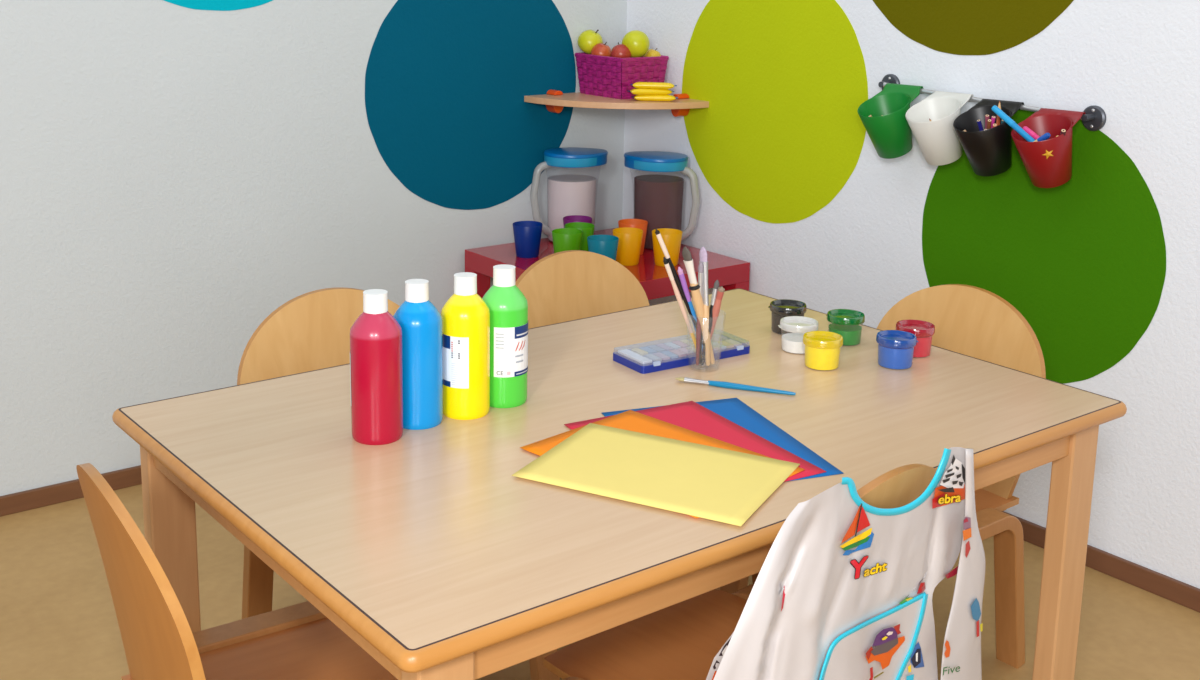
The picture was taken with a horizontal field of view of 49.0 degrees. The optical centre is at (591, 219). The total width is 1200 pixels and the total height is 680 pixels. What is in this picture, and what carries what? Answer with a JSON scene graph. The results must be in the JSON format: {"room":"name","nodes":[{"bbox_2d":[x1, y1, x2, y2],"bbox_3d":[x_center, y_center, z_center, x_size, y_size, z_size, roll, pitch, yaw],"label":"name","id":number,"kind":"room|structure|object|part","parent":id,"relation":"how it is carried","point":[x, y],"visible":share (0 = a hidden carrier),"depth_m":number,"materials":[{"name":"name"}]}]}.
{"room":"children's room","nodes":[
{"label":"children's room","id":0,"kind":"room"},
{"bbox_2d":[0,0,626,495],"bbox_3d":[-1.799,-0.616,2.307,4.967,2.700,0.121,-8,14,-37],"label":"wall","id":1,"kind":"structure","parent":0,"point":[175,174],"depth_m":3.09,"materials":[{"name":"paint"}]},
{"bbox_2d":[0,465,141,516],"bbox_3d":[-1.829,0.703,2.483,4.847,0.044,0.012,-8,14,-37],"label":"baseboard","id":2,"kind":"structure","parent":1,"relation":"attached to","point":[26,500],"depth_m":2.96,"materials":[{"name":"brown wood"}]},
{"bbox_2d":[0,484,1199,679],"bbox_3d":[-0.304,1.169,0.668,4.967,0.100,5.081,-8,14,-37],"label":"floor","id":3,"kind":"structure","parent":0,"point":[58,618],"depth_m":2.52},
{"bbox_2d":[76,463,397,679],"bbox_3d":[-0.387,0.586,1.658,0.437,0.652,0.425,-7,14,-34],"label":"wooden chair","id":4,"kind":"object","parent":3,"relation":"on","point":[297,641],"visible":0.9,"depth_m":1.63,"materials":[{"name":"brown wood"}]},
{"bbox_3d":[-0.529,0.466,1.532,0.086,0.373,0.372,-7,14,-34],"label":"backrest","id":5,"kind":"part","parent":4,"relation":"part of","materials":[{"name":"brown wood"}]},
{"bbox_3d":[-0.471,0.716,1.863,0.362,0.313,0.045,-7,14,-34],"label":"frame","id":6,"kind":"part","parent":4,"relation":"part of","materials":[{"name":"brown wood"}]},
{"bbox_3d":[-0.362,0.614,1.682,0.375,0.021,0.333,-7,14,-34],"label":"seat","id":7,"kind":"part","parent":4,"relation":"part of","materials":[{"name":"brown wood"}]},
{"bbox_2d":[237,287,559,679],"bbox_3d":[-0.346,0.475,2.231,0.425,0.644,0.437,-8,14,-37],"label":"wooden chair","id":8,"kind":"object","parent":3,"relation":"on","point":[310,331],"visible":0.24,"depth_m":2.28,"materials":[{"name":"beige wood"}]},
{"bbox_3d":[-0.479,0.665,2.125,0.045,0.309,0.362,-8,14,-37],"label":"frame","id":9,"kind":"part","parent":8,"relation":"part of","materials":[{"name":"brown wood"}]},
{"bbox_3d":[-0.452,0.311,2.340,0.372,0.368,0.086,-8,14,-37],"label":"backrest","id":10,"kind":"part","parent":8,"relation":"part of","materials":[{"name":"beige wood"}]},
{"bbox_3d":[-0.179,0.624,2.354,0.045,0.309,0.362,-8,14,-37],"label":"frame","id":11,"kind":"part","parent":8,"relation":"part of","materials":[{"name":"brown wood"}]},
{"bbox_2d":[465,227,749,299],"bbox_3d":[0.033,0.318,3.519,0.537,0.451,0.537,-8,14,-37],"label":"side table","id":12,"kind":"object","parent":3,"relation":"on","point":[731,273],"visible":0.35,"depth_m":3.42,"materials":[{"name":"red paint"}]},
{"bbox_3d":[-0.309,0.328,3.566,0.050,0.401,0.050,-8,14,-37],"label":"leg","id":13,"kind":"part","parent":12,"relation":"part of","materials":[{"name":"red paint"}]},
{"bbox_2d":[513,221,542,257],"bbox_3d":[-0.168,0.054,3.451,0.079,0.086,0.079,-8,14,-37],"label":"tumbler","id":14,"kind":"object","parent":12,"relation":"on","point":[527,234],"visible":1,"depth_m":3.43,"materials":[{"name":"blue plastic"}]},
{"bbox_2d":[552,228,582,252],"bbox_3d":[-0.063,0.073,3.366,0.079,0.086,0.079,-8,14,-37],"label":"tumbler","id":15,"kind":"object","parent":12,"relation":"on","point":[564,239],"visible":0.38,"depth_m":3.34,"materials":[{"name":"green plastic"}]},
{"bbox_2d":[530,147,607,240],"bbox_3d":[-0.058,-0.067,3.629,0.189,0.253,0.158,4,12,16],"label":"pitcher","id":16,"kind":"object","parent":12,"relation":"on","point":[568,194],"visible":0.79,"depth_m":3.58,"materials":[{"name":"plastic"}]},
{"bbox_3d":[-0.138,-0.056,3.597,0.063,0.210,0.024,-3,12,-20],"label":"handle","id":17,"kind":"part","parent":16,"relation":"part of","materials":[{"name":"white plastic"}]},
{"bbox_3d":[-0.042,-0.172,3.609,0.181,0.039,0.151,-3,12,-20],"label":"lid","id":18,"kind":"part","parent":16,"relation":"part of","materials":[{"name":"plastic"}]},
{"bbox_2d":[563,215,591,227],"bbox_3d":[-0.039,0.039,3.535,0.079,0.086,0.079,-8,14,-37],"label":"tumbler","id":19,"kind":"object","parent":12,"relation":"on","point":[573,218],"visible":0.3,"depth_m":3.56,"materials":[{"name":"purple plastic"}]},
{"bbox_2d":[564,222,594,250],"bbox_3d":[-0.033,0.058,3.443,0.079,0.086,0.079,-8,14,-37],"label":"tumbler","id":20,"kind":"object","parent":12,"relation":"on","point":[587,228],"visible":0.39,"depth_m":3.42,"materials":[{"name":"green plastic"}]},
{"bbox_2d":[587,235,618,260],"bbox_3d":[0.027,0.089,3.296,0.079,0.086,0.079,-8,14,-37],"label":"tumbler","id":21,"kind":"object","parent":12,"relation":"on","point":[606,245],"visible":0.42,"depth_m":3.27,"materials":[{"name":"teal plastic"}]},
{"bbox_2d":[613,227,642,265],"bbox_3d":[0.092,0.071,3.388,0.079,0.086,0.079,-8,14,-37],"label":"tumbler","id":22,"kind":"object","parent":12,"relation":"on","point":[630,239],"visible":0.91,"depth_m":3.36,"materials":[{"name":"orange plastic"}]},
{"bbox_2d":[618,219,647,254],"bbox_3d":[0.109,0.049,3.502,0.079,0.086,0.079,-8,14,-37],"label":"tumbler","id":23,"kind":"object","parent":12,"relation":"on","point":[641,224],"visible":0.38,"depth_m":3.49,"materials":[{"name":"orange plastic"}]},
{"bbox_2d":[624,151,699,247],"bbox_3d":[0.181,-0.053,3.578,0.159,0.253,0.188,-5,13,-27],"label":"pitcher","id":24,"kind":"object","parent":12,"relation":"on","point":[658,199],"visible":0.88,"depth_m":3.53,"materials":[{"name":"plastic"}]},
{"bbox_3d":[0.172,-0.160,3.566,0.181,0.039,0.151,6,13,25],"label":"lid","id":25,"kind":"part","parent":24,"relation":"part of","materials":[{"name":"plastic"}]},
{"bbox_3d":[0.261,-0.039,3.547,0.063,0.210,0.024,6,13,25],"label":"handle","id":26,"kind":"part","parent":24,"relation":"part of","materials":[{"name":"white plastic"}]},
{"bbox_2d":[652,228,682,266],"bbox_3d":[0.193,0.074,3.385,0.079,0.086,0.079,-8,14,-37],"label":"tumbler","id":27,"kind":"object","parent":12,"relation":"on","point":[672,238],"visible":0.75,"depth_m":3.36,"materials":[{"name":"yellow plastic"}]},
{"bbox_3d":[0.374,0.357,3.483,0.050,0.401,0.050,-8,14,-37],"label":"leg","id":28,"kind":"part","parent":12,"relation":"part of","materials":[{"name":"red paint"}]},
{"bbox_2d":[112,288,1126,679],"bbox_3d":[0.054,0.561,1.931,1.210,0.605,0.818,-8,14,-37],"label":"table","id":29,"kind":"object","parent":3,"relation":"on","point":[425,548],"visible":0.87,"depth_m":1.68,"materials":[{"name":"laminate"}]},
{"bbox_3d":[-0.597,0.569,1.886,0.064,0.584,0.034,-8,14,-37],"label":"leg","id":30,"kind":"part","parent":29,"relation":"part of","materials":[{"name":"brown wood"}]},
{"bbox_2d":[350,289,402,444],"bbox_3d":[-0.281,0.190,1.714,0.067,0.197,0.067,-8,14,-37],"label":"paint bottle","id":31,"kind":"object","parent":29,"relation":"on","point":[376,373],"visible":1,"depth_m":1.69,"materials":[{"name":"plastic"}]},
{"bbox_2d":[393,279,442,429],"bbox_3d":[-0.235,0.179,1.772,0.067,0.197,0.067,-8,14,-37],"label":"paint bottle","id":32,"kind":"object","parent":29,"relation":"on","point":[420,321],"visible":0.93,"depth_m":1.75,"materials":[{"name":"plastic"}]},
{"bbox_3d":[-0.153,0.690,1.325,0.064,0.584,0.034,-8,14,-37],"label":"leg","id":33,"kind":"part","parent":29,"relation":"part of","materials":[{"name":"brown wood"}]},
{"bbox_2d":[441,272,489,419],"bbox_3d":[-0.174,0.172,1.812,0.068,0.197,0.067,-8,14,-37],"label":"paint bottle","id":34,"kind":"object","parent":29,"relation":"on","point":[465,315],"visible":0.94,"depth_m":1.79,"materials":[{"name":"plastic"}]},
{"bbox_2d":[482,264,527,407],"bbox_3d":[-0.124,0.163,1.861,0.067,0.197,0.068,-8,14,-37],"label":"paint bottle","id":35,"kind":"object","parent":29,"relation":"on","point":[507,305],"visible":0.95,"depth_m":1.83,"materials":[{"name":"plastic"}]},
{"bbox_2d":[613,334,749,373],"bbox_3d":[0.145,0.210,2.100,0.215,0.020,0.087,-6,14,-33],"label":"box","id":36,"kind":"object","parent":29,"relation":"on","point":[680,353],"visible":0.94,"depth_m":2.07,"materials":[{"name":"plastic"}]},
{"bbox_2d":[602,398,843,480],"bbox_3d":[0.163,0.293,1.736,0.210,0.001,0.297,-3,12,-20],"label":"paper sheet","id":37,"kind":"object","parent":29,"relation":"on","point":[734,410],"visible":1,"depth_m":1.79,"materials":[{"name":"paper"}]},
{"bbox_2d":[564,401,825,481],"bbox_3d":[0.127,0.296,1.711,0.210,0.001,0.297,-6,13,-29],"label":"paper sheet","id":38,"kind":"object","parent":37,"relation":"on","point":[690,415],"visible":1,"depth_m":1.78,"materials":[{"name":"paper"}]},
{"bbox_2d":[520,410,804,517],"bbox_3d":[0.087,0.303,1.668,0.297,0.001,0.210,12,16,43],"label":"paper sheet","id":39,"kind":"object","parent":38,"relation":"on","point":[630,420],"visible":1,"depth_m":1.75,"materials":[{"name":"paper"}]},
{"bbox_2d":[512,423,799,525],"bbox_3d":[0.082,0.310,1.629,0.297,0.001,0.210,7,13,26],"label":"paper sheet","id":40,"kind":"object","parent":39,"relation":"on","point":[698,480],"visible":1,"depth_m":1.62,"materials":[{"name":"paper"}]},
{"bbox_2d":[675,377,795,394],"bbox_3d":[0.212,0.247,1.950,0.182,0.009,0.010,5,12,19],"label":"paintbrush","id":41,"kind":"object","parent":29,"relation":"on","point":[722,384],"visible":1,"depth_m":1.95,"materials":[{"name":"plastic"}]},
{"bbox_3d":[0.236,0.249,1.941,0.131,0.009,0.010,5,12,19],"label":"handle","id":42,"kind":"part","parent":41,"relation":"part of","materials":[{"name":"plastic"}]},
{"bbox_2d":[768,299,806,333],"bbox_3d":[0.334,0.168,2.249,0.065,0.049,0.062,6,12,23],"label":"paint pot","id":43,"kind":"object","parent":29,"relation":"on","point":[781,308],"visible":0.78,"depth_m":2.23,"materials":[{"name":"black plastic"}]},
{"bbox_3d":[0.335,0.150,2.245,0.062,0.012,0.062,6,12,23],"label":"lid","id":44,"kind":"part","parent":43,"relation":"part of","materials":[{"name":"black paint"}]},
{"bbox_2d":[778,316,817,353],"bbox_3d":[0.336,0.189,2.144,0.065,0.049,0.062,0,11,-5],"label":"paint pot","id":45,"kind":"object","parent":29,"relation":"on","point":[799,325],"visible":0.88,"depth_m":2.13,"materials":[{"name":"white plastic"}]},
{"bbox_3d":[0.337,0.171,2.140,0.062,0.012,0.062,0,11,-5],"label":"lid","id":46,"kind":"part","parent":45,"relation":"part of","materials":[{"name":"white paint"}]},
{"bbox_2d":[803,331,842,369],"bbox_3d":[0.361,0.207,2.060,0.062,0.049,0.065,4,12,16],"label":"paint pot","id":47,"kind":"object","parent":29,"relation":"on","point":[822,348],"visible":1,"depth_m":2.04,"materials":[{"name":"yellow plastic"}]},
{"bbox_3d":[0.361,0.189,2.057,0.062,0.012,0.062,4,12,16],"label":"lid","id":48,"kind":"part","parent":47,"relation":"part of","materials":[{"name":"yellow paint"}]},
{"bbox_2d":[826,309,864,345],"bbox_3d":[0.421,0.181,2.194,0.065,0.049,0.062,11,15,40],"label":"paint pot","id":49,"kind":"object","parent":29,"relation":"on","point":[845,322],"visible":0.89,"depth_m":2.18,"materials":[{"name":"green plastic"}]},
{"bbox_3d":[0.422,0.163,2.189,0.062,0.012,0.062,11,15,40],"label":"lid","id":50,"kind":"part","parent":49,"relation":"part of","materials":[{"name":"green paint"}]},
{"bbox_2d":[876,330,917,368],"bbox_3d":[0.480,0.206,2.072,0.065,0.049,0.062,1,11,-2],"label":"paint pot","id":51,"kind":"object","parent":29,"relation":"on","point":[895,347],"visible":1,"depth_m":2.05,"materials":[{"name":"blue plastic"}]},
{"bbox_3d":[0.479,0.188,2.069,0.062,0.012,0.062,1,11,-2],"label":"lid","id":52,"kind":"part","parent":51,"relation":"part of","materials":[{"name":"blue paint"}]},
{"bbox_2d":[896,319,934,356],"bbox_3d":[0.524,0.194,2.136,0.062,0.049,0.065,5,12,19],"label":"paint pot","id":53,"kind":"object","parent":29,"relation":"on","point":[923,330],"visible":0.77,"depth_m":2.11,"materials":[{"name":"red plastic"}]},
{"bbox_3d":[0.524,0.176,2.132,0.062,0.012,0.062,5,12,19],"label":"lid","id":54,"kind":"part","parent":53,"relation":"part of","materials":[{"name":"red paint"}]},
{"bbox_3d":[0.706,0.573,1.981,0.064,0.584,0.034,-8,14,-37],"label":"leg","id":55,"kind":"part","parent":29,"relation":"part of","materials":[{"name":"brown wood"}]},
{"bbox_3d":[0.175,0.187,2.039,0.062,0.089,0.062,-8,14,-37],"label":"clear cup","id":56,"kind":"object","parent":29,"relation":"on","visible":0},
{"bbox_2d":[655,229,703,344],"bbox_3d":[0.142,0.120,2.022,0.097,0.216,0.008,-1,12,-8],"label":"paintbrush","id":57,"kind":"object","parent":56,"relation":"in","point":[659,237],"visible":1,"depth_m":2.01,"materials":[{"name":"wood"}]},
{"bbox_3d":[0.150,0.140,2.028,0.080,0.174,0.008,-1,12,-9],"label":"handle","id":58,"kind":"part","parent":57,"relation":"part of","materials":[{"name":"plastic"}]},
{"bbox_2d":[663,257,701,357],"bbox_3d":[0.141,0.141,2.028,0.072,0.173,0.008,-3,12,-19],"label":"paintbrush","id":59,"kind":"object","parent":56,"relation":"in","point":[667,266],"visible":1,"depth_m":2.02,"materials":[{"name":"wood"}]},
{"bbox_3d":[0.147,0.157,2.033,0.060,0.140,0.008,-3,12,-20],"label":"handle","id":60,"kind":"part","parent":59,"relation":"part of","materials":[{"name":"wood"}]},
{"bbox_3d":[0.163,0.199,2.047,0.025,0.051,0.006,-3,12,-20],"label":"handle","id":61,"kind":"part","parent":59,"relation":"part of","materials":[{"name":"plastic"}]},
{"bbox_2d":[677,267,702,350],"bbox_3d":[0.156,0.148,2.031,0.056,0.157,0.009,-3,12,-20],"label":"paintbrush","id":62,"kind":"object","parent":56,"relation":"in","point":[680,271],"visible":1,"depth_m":2.02,"materials":[{"name":"plastic"}]},
{"bbox_3d":[0.164,0.173,2.039,0.040,0.105,0.009,-3,12,-21],"label":"handle","id":63,"kind":"part","parent":62,"relation":"part of","materials":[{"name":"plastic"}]},
{"bbox_2d":[682,247,714,363],"bbox_3d":[0.165,0.134,2.028,0.056,0.188,0.019,-2,12,-14],"label":"paintbrush","id":64,"kind":"object","parent":56,"relation":"in","point":[697,299],"visible":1,"depth_m":2.02,"materials":[{"name":"brown wood"}]},
{"bbox_3d":[0.170,0.160,2.035,0.044,0.133,0.016,-2,12,-17],"label":"handle","id":65,"kind":"part","parent":64,"relation":"part of","materials":[{"name":"brown wood"}]},
{"bbox_2d":[696,318,700,364],"bbox_3d":[0.165,0.169,2.035,0.009,0.114,0.015,1,11,-1],"label":"paintbrush","id":66,"kind":"object","parent":56,"relation":"in","point":[698,328],"visible":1,"depth_m":2.03,"materials":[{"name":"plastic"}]},
{"bbox_2d":[698,262,703,363],"bbox_3d":[0.167,0.145,2.030,0.011,0.163,0.010,-8,14,-37],"label":"paintbrush","id":67,"kind":"object","parent":56,"relation":"in","point":[700,267],"visible":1,"depth_m":2.02,"materials":[{"name":"plastic"}]},
{"bbox_3d":[0.167,0.175,2.037,0.009,0.101,0.010,-8,14,-37],"label":"handle","id":68,"kind":"part","parent":67,"relation":"part of","materials":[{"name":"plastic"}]},
{"bbox_2d":[699,247,710,365],"bbox_3d":[0.174,0.134,2.031,0.014,0.185,0.029,-8,14,-37],"label":"paintbrush","id":69,"kind":"object","parent":56,"relation":"in","point":[703,253],"visible":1,"depth_m":2.02,"materials":[{"name":"brown wood"}]},
{"bbox_3d":[0.177,0.178,2.035,0.014,0.097,0.019,-8,14,-37],"label":"handle","id":70,"kind":"part","parent":69,"relation":"part of","materials":[{"name":"brown wood"}]},
{"bbox_2d":[701,280,718,364],"bbox_3d":[0.183,0.160,2.031,0.026,0.135,0.010,-3,12,-19],"label":"paintbrush","id":71,"kind":"object","parent":56,"relation":"in","point":[716,284],"visible":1,"depth_m":2.02,"materials":[{"name":"plastic"}]},
{"bbox_3d":[0.180,0.178,2.034,0.020,0.098,0.010,-3,12,-20],"label":"handle","id":72,"kind":"part","parent":71,"relation":"part of","materials":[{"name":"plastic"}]},
{"bbox_2d":[711,287,724,337],"bbox_3d":[0.187,0.163,2.035,0.012,0.128,0.041,-8,14,-37],"label":"paintbrush","id":73,"kind":"object","parent":56,"relation":"in","point":[720,292],"visible":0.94,"depth_m":2.02,"materials":[{"name":"wood"}]},
{"bbox_3d":[0.186,0.171,2.038,0.012,0.111,0.037,-8,14,-37],"label":"handle","id":74,"kind":"part","parent":73,"relation":"part of","materials":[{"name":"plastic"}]},
{"bbox_2d":[515,250,758,583],"bbox_3d":[0.073,0.416,2.559,0.425,0.644,0.437,-8,14,-37],"label":"wooden chair","id":75,"kind":"object","parent":3,"relation":"on","point":[564,286],"visible":0.26,"depth_m":2.66,"materials":[{"name":"beige wood"}]},
{"bbox_3d":[-0.032,0.252,2.667,0.372,0.368,0.086,-8,14,-37],"label":"backrest","id":76,"kind":"part","parent":75,"relation":"part of","materials":[{"name":"beige wood"}]},
{"bbox_3d":[0.241,0.565,2.682,0.045,0.309,0.362,-8,14,-37],"label":"frame","id":77,"kind":"part","parent":75,"relation":"part of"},
{"bbox_2d":[543,464,936,679],"bbox_3d":[0.195,0.581,1.736,0.425,0.651,0.437,-10,16,-44],"label":"wooden chair","id":78,"kind":"object","parent":3,"relation":"on","point":[682,640],"visible":0.34,"depth_m":1.80,"materials":[{"name":"brown wood"}]},
{"bbox_3d":[0.034,0.766,1.661,0.045,0.313,0.362,-10,16,-44],"label":"frame","id":79,"kind":"part","parent":78,"relation":"part of","materials":[{"name":"brown wood"}]},
{"bbox_3d":[0.173,0.607,1.764,0.333,0.021,0.375,-10,16,-44],"label":"seat","id":80,"kind":"part","parent":78,"relation":"part of","materials":[{"name":"brown wood"}]},
{"bbox_3d":[0.304,0.717,1.924,0.045,0.313,0.362,-10,16,-44],"label":"frame","id":81,"kind":"part","parent":78,"relation":"part of","materials":[{"name":"brown wood"}]},
{"bbox_2d":[706,447,985,679],"bbox_3d":[0.299,0.523,1.501,0.618,0.526,0.058,-8,14,-37],"label":"smock","id":82,"kind":"object","parent":78,"relation":"hanging from","point":[844,589],"visible":1,"depth_m":1.49,"materials":[{"name":"fabric"}]},
{"bbox_3d":[0.324,0.483,1.512,0.212,0.066,0.010,-9,15,-41],"label":"pocket trim","id":83,"kind":"part","parent":82,"relation":"part of","materials":[{"name":"fabric"}]},
{"bbox_3d":[0.342,0.301,1.476,0.214,0.079,0.008,-9,15,-41],"label":"neck trim","id":84,"kind":"part","parent":82,"relation":"part of","materials":[{"name":"plastic"}]},
{"bbox_3d":[0.383,0.507,1.576,0.053,0.126,0.011,-5,13,-27],"label":"pocket trim","id":85,"kind":"part","parent":82,"relation":"part of","materials":[{"name":"fabric"}]},
{"bbox_3d":[0.321,0.470,1.587,0.372,0.372,0.086,-10,16,-44],"label":"backrest","id":86,"kind":"part","parent":78,"relation":"part of","materials":[{"name":"beige wood"}]},
{"bbox_2d":[720,284,1045,668],"bbox_3d":[0.532,0.464,2.362,0.437,0.644,0.425,-8,15,-38],"label":"wooden chair","id":87,"kind":"object","parent":3,"relation":"on","point":[976,322],"visible":0.35,"depth_m":2.35,"materials":[{"name":"beige wood"}]},
{"bbox_3d":[0.386,0.600,2.520,0.362,0.309,0.045,-8,15,-38],"label":"frame","id":88,"kind":"part","parent":87,"relation":"part of","materials":[{"name":"brown wood"}]},
{"bbox_3d":[0.672,0.309,2.442,0.086,0.368,0.372,-8,15,-38],"label":"backrest","id":89,"kind":"part","parent":87,"relation":"part of","materials":[{"name":"beige wood"}]},
{"bbox_3d":[0.508,0.498,2.349,0.375,0.021,0.333,-8,15,-38],"label":"seat","id":90,"kind":"part","parent":87,"relation":"part of","materials":[{"name":"brown wood"}]},
{"bbox_3d":[0.623,0.663,2.230,0.362,0.309,0.045,-8,15,-38],"label":"frame","id":91,"kind":"part","parent":87,"relation":"part of","materials":[{"name":"brown wood"}]},
{"bbox_2d":[622,0,1199,588],"bbox_3d":[1.671,-0.455,1.806,0.121,2.700,4.961,-8,14,-37],"label":"wall","id":92,"kind":"structure","parent":0,"point":[1102,265],"depth_m":2.82,"materials":[{"name":"paint"}]},
{"bbox_2d":[524,89,708,116],"bbox_3d":[0.065,-0.307,3.545,0.355,0.062,0.355,-8,14,-37],"label":"corner shelf","id":93,"kind":"object","parent":92,"relation":"attached to","point":[554,100],"visible":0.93,"depth_m":3.49,"materials":[{"name":"brown wood"}]},
{"bbox_2d":[575,52,668,98],"bbox_3d":[0.081,-0.397,3.621,0.169,0.112,0.209,-8,14,-37],"label":"fruit basket","id":94,"kind":"object","parent":93,"relation":"on","point":[611,78],"visible":0.88,"depth_m":3.55,"materials":[{"name":"wicker"}]},
{"bbox_2d":[578,30,602,53],"bbox_3d":[-0.004,-0.489,3.632,0.070,0.070,0.071,2,11,6],"label":"apple","id":95,"kind":"object","parent":94,"relation":"in","point":[587,39],"visible":0.88,"depth_m":3.60,"materials":[{"name":"food"}]},
{"bbox_2d":[591,42,610,61],"bbox_3d":[0.026,-0.456,3.602,0.058,0.058,0.058,-1,12,-12],"label":"apple","id":96,"kind":"object","parent":94,"relation":"in","point":[601,49],"visible":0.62,"depth_m":3.58,"materials":[{"name":"food"}]},
{"bbox_2d":[610,42,630,63],"bbox_3d":[0.079,-0.446,3.543,0.058,0.058,0.058,-1,12,-9],"label":"apple","id":97,"kind":"object","parent":94,"relation":"in","point":[620,50],"visible":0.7,"depth_m":3.52,"materials":[{"name":"food"}]},
{"bbox_2d":[622,30,649,57],"bbox_3d":[0.119,-0.472,3.551,0.076,0.075,0.075,0,11,-7],"label":"apple","id":98,"kind":"object","parent":94,"relation":"in","point":[637,42],"visible":0.94,"depth_m":3.52,"materials":[{"name":"food"}]},
{"bbox_2d":[643,48,660,56],"bbox_3d":[0.166,-0.444,3.603,0.050,0.050,0.050,-1,12,-11],"label":"apple","id":99,"kind":"object","parent":94,"relation":"in","point":[650,53],"visible":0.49,"depth_m":3.58,"materials":[{"name":"food"}]},
{"bbox_2d":[631,95,677,100],"bbox_3d":[0.168,-0.323,3.499,0.124,0.017,0.035,1,11,0],"label":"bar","id":100,"kind":"object","parent":93,"relation":"on","point":[637,97],"visible":1,"depth_m":3.48,"materials":[{"name":"plastic"}]},
{"bbox_2d":[627,88,673,94],"bbox_3d":[0.157,-0.339,3.495,0.124,0.017,0.035,0,11,-7],"label":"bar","id":101,"kind":"object","parent":100,"relation":"on","point":[638,91],"visible":1,"depth_m":3.48,"materials":[{"name":"plastic"}]},
{"bbox_2d":[630,82,676,88],"bbox_3d":[0.164,-0.355,3.493,0.124,0.017,0.035,2,11,5],"label":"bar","id":102,"kind":"object","parent":101,"relation":"on","point":[644,85],"visible":1,"depth_m":3.48,"materials":[{"name":"plastic"}]},
{"bbox_2d":[878,74,1105,130],"bbox_3d":[0.831,-0.253,2.813,0.038,0.072,0.567,-8,14,-37],"label":"wall rail","id":103,"kind":"object","parent":92,"relation":"attached to","point":[1094,118],"visible":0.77,"depth_m":2.63,"materials":[{"name":"metal"}]},
{"bbox_2d":[857,83,923,158],"bbox_3d":[0.658,-0.216,2.935,0.136,0.164,0.117,-8,14,-38],"label":"hanging pot","id":104,"kind":"object","parent":103,"relation":"hanging from","point":[890,134],"visible":0.98,"depth_m":2.92,"materials":[{"name":"plastic"}]},
{"bbox_3d":[0.685,-0.307,3.019,0.008,0.051,0.051,-8,14,-37],"label":"plate","id":105,"kind":"part","parent":103,"relation":"part of","materials":[{"name":"metal"}]},
{"bbox_2d":[905,91,973,165],"bbox_3d":[0.740,-0.193,2.832,0.136,0.156,0.117,-8,14,-38],"label":"hanging pot","id":106,"kind":"object","parent":103,"relation":"hanging from","point":[939,143],"visible":0.98,"depth_m":2.82,"materials":[{"name":"plastic"}]},
{"bbox_2d":[953,99,1023,176],"bbox_3d":[0.816,-0.167,2.736,0.136,0.156,0.117,-8,14,-38],"label":"hanging pot","id":107,"kind":"object","parent":103,"relation":"hanging from","point":[988,152],"visible":0.96,"depth_m":2.72,"materials":[{"name":"plastic"}]},
{"bbox_2d":[977,120,982,130],"bbox_3d":[0.818,-0.157,2.738,0.058,0.102,0.008,-7,14,-33],"label":"pencil","id":108,"kind":"object","parent":107,"relation":"in","point":[979,123],"visible":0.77,"depth_m":2.72,"materials":[{"name":"wood"}]},
{"bbox_2d":[985,115,988,128],"bbox_3d":[0.823,-0.165,2.743,0.008,0.112,0.059,6,12,21],"label":"pencil","id":109,"kind":"object","parent":107,"relation":"in","point":[986,116],"visible":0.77,"depth_m":2.71,"materials":[{"name":"wood"}]},
{"bbox_2d":[987,119,991,128],"bbox_3d":[0.821,-0.158,2.734,0.008,0.106,0.075,4,12,14],"label":"pencil","id":110,"kind":"object","parent":107,"relation":"in","point":[989,121],"visible":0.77,"depth_m":2.69,"materials":[{"name":"wood"}]},
{"bbox_2d":[991,116,995,127],"bbox_3d":[0.823,-0.160,2.734,0.008,0.116,0.060,1,11,1],"label":"pencil","id":111,"kind":"object","parent":107,"relation":"in","point":[993,118],"visible":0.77,"depth_m":2.70,"materials":[{"name":"wood"}]},
{"bbox_2d":[996,101,1000,125],"bbox_3d":[0.843,-0.175,2.735,0.008,0.142,0.018,3,12,9],"label":"pencil","id":112,"kind":"object","parent":107,"relation":"in","point":[999,104],"visible":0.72,"depth_m":2.73,"materials":[{"name":"wood"}]},
{"bbox_2d":[1011,108,1084,187],"bbox_3d":[0.903,-0.139,2.628,0.136,0.154,0.117,-8,14,-38],"label":"hanging pot","id":113,"kind":"object","parent":103,"relation":"hanging from","point":[1047,163],"visible":1,"depth_m":2.61,"materials":[{"name":"plastic"}]},
{"bbox_2d":[991,105,1034,141],"bbox_3d":[0.860,-0.174,2.634,0.130,0.097,0.013,10,14,37],"label":"pen","id":114,"kind":"object","parent":113,"relation":"in","point":[995,109],"visible":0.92,"depth_m":2.64,"materials":[{"name":"plastic"}]},
{"bbox_2d":[1022,126,1039,139],"bbox_3d":[0.891,-0.158,2.622,0.012,0.046,0.080,-7,14,-33],"label":"pen","id":115,"kind":"object","parent":113,"relation":"in","point":[1029,131],"visible":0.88,"depth_m":2.63,"materials":[{"name":"plastic"}]},
{"bbox_2d":[1033,133,1050,141],"bbox_3d":[0.880,-0.150,2.614,0.014,0.051,0.064,-8,14,-37],"label":"pen","id":116,"kind":"object","parent":113,"relation":"in","point":[1045,136],"visible":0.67,"depth_m":2.59,"materials":[{"name":"plastic"}]},
{"bbox_3d":[1.000,-0.201,2.625,0.008,0.051,0.051,-8,14,-37],"label":"plate","id":117,"kind":"part","parent":103,"relation":"part of","materials":[{"name":"metal"}]},
{"bbox_2d":[1001,511,1199,612],"bbox_3d":[1.601,0.855,2.025,0.012,0.044,4.949,-8,14,-37],"label":"baseboard","id":118,"kind":"structure","parent":92,"relation":"attached to","point":[1164,586],"depth_m":2.66,"materials":[{"name":"brown wood"}]}
]}

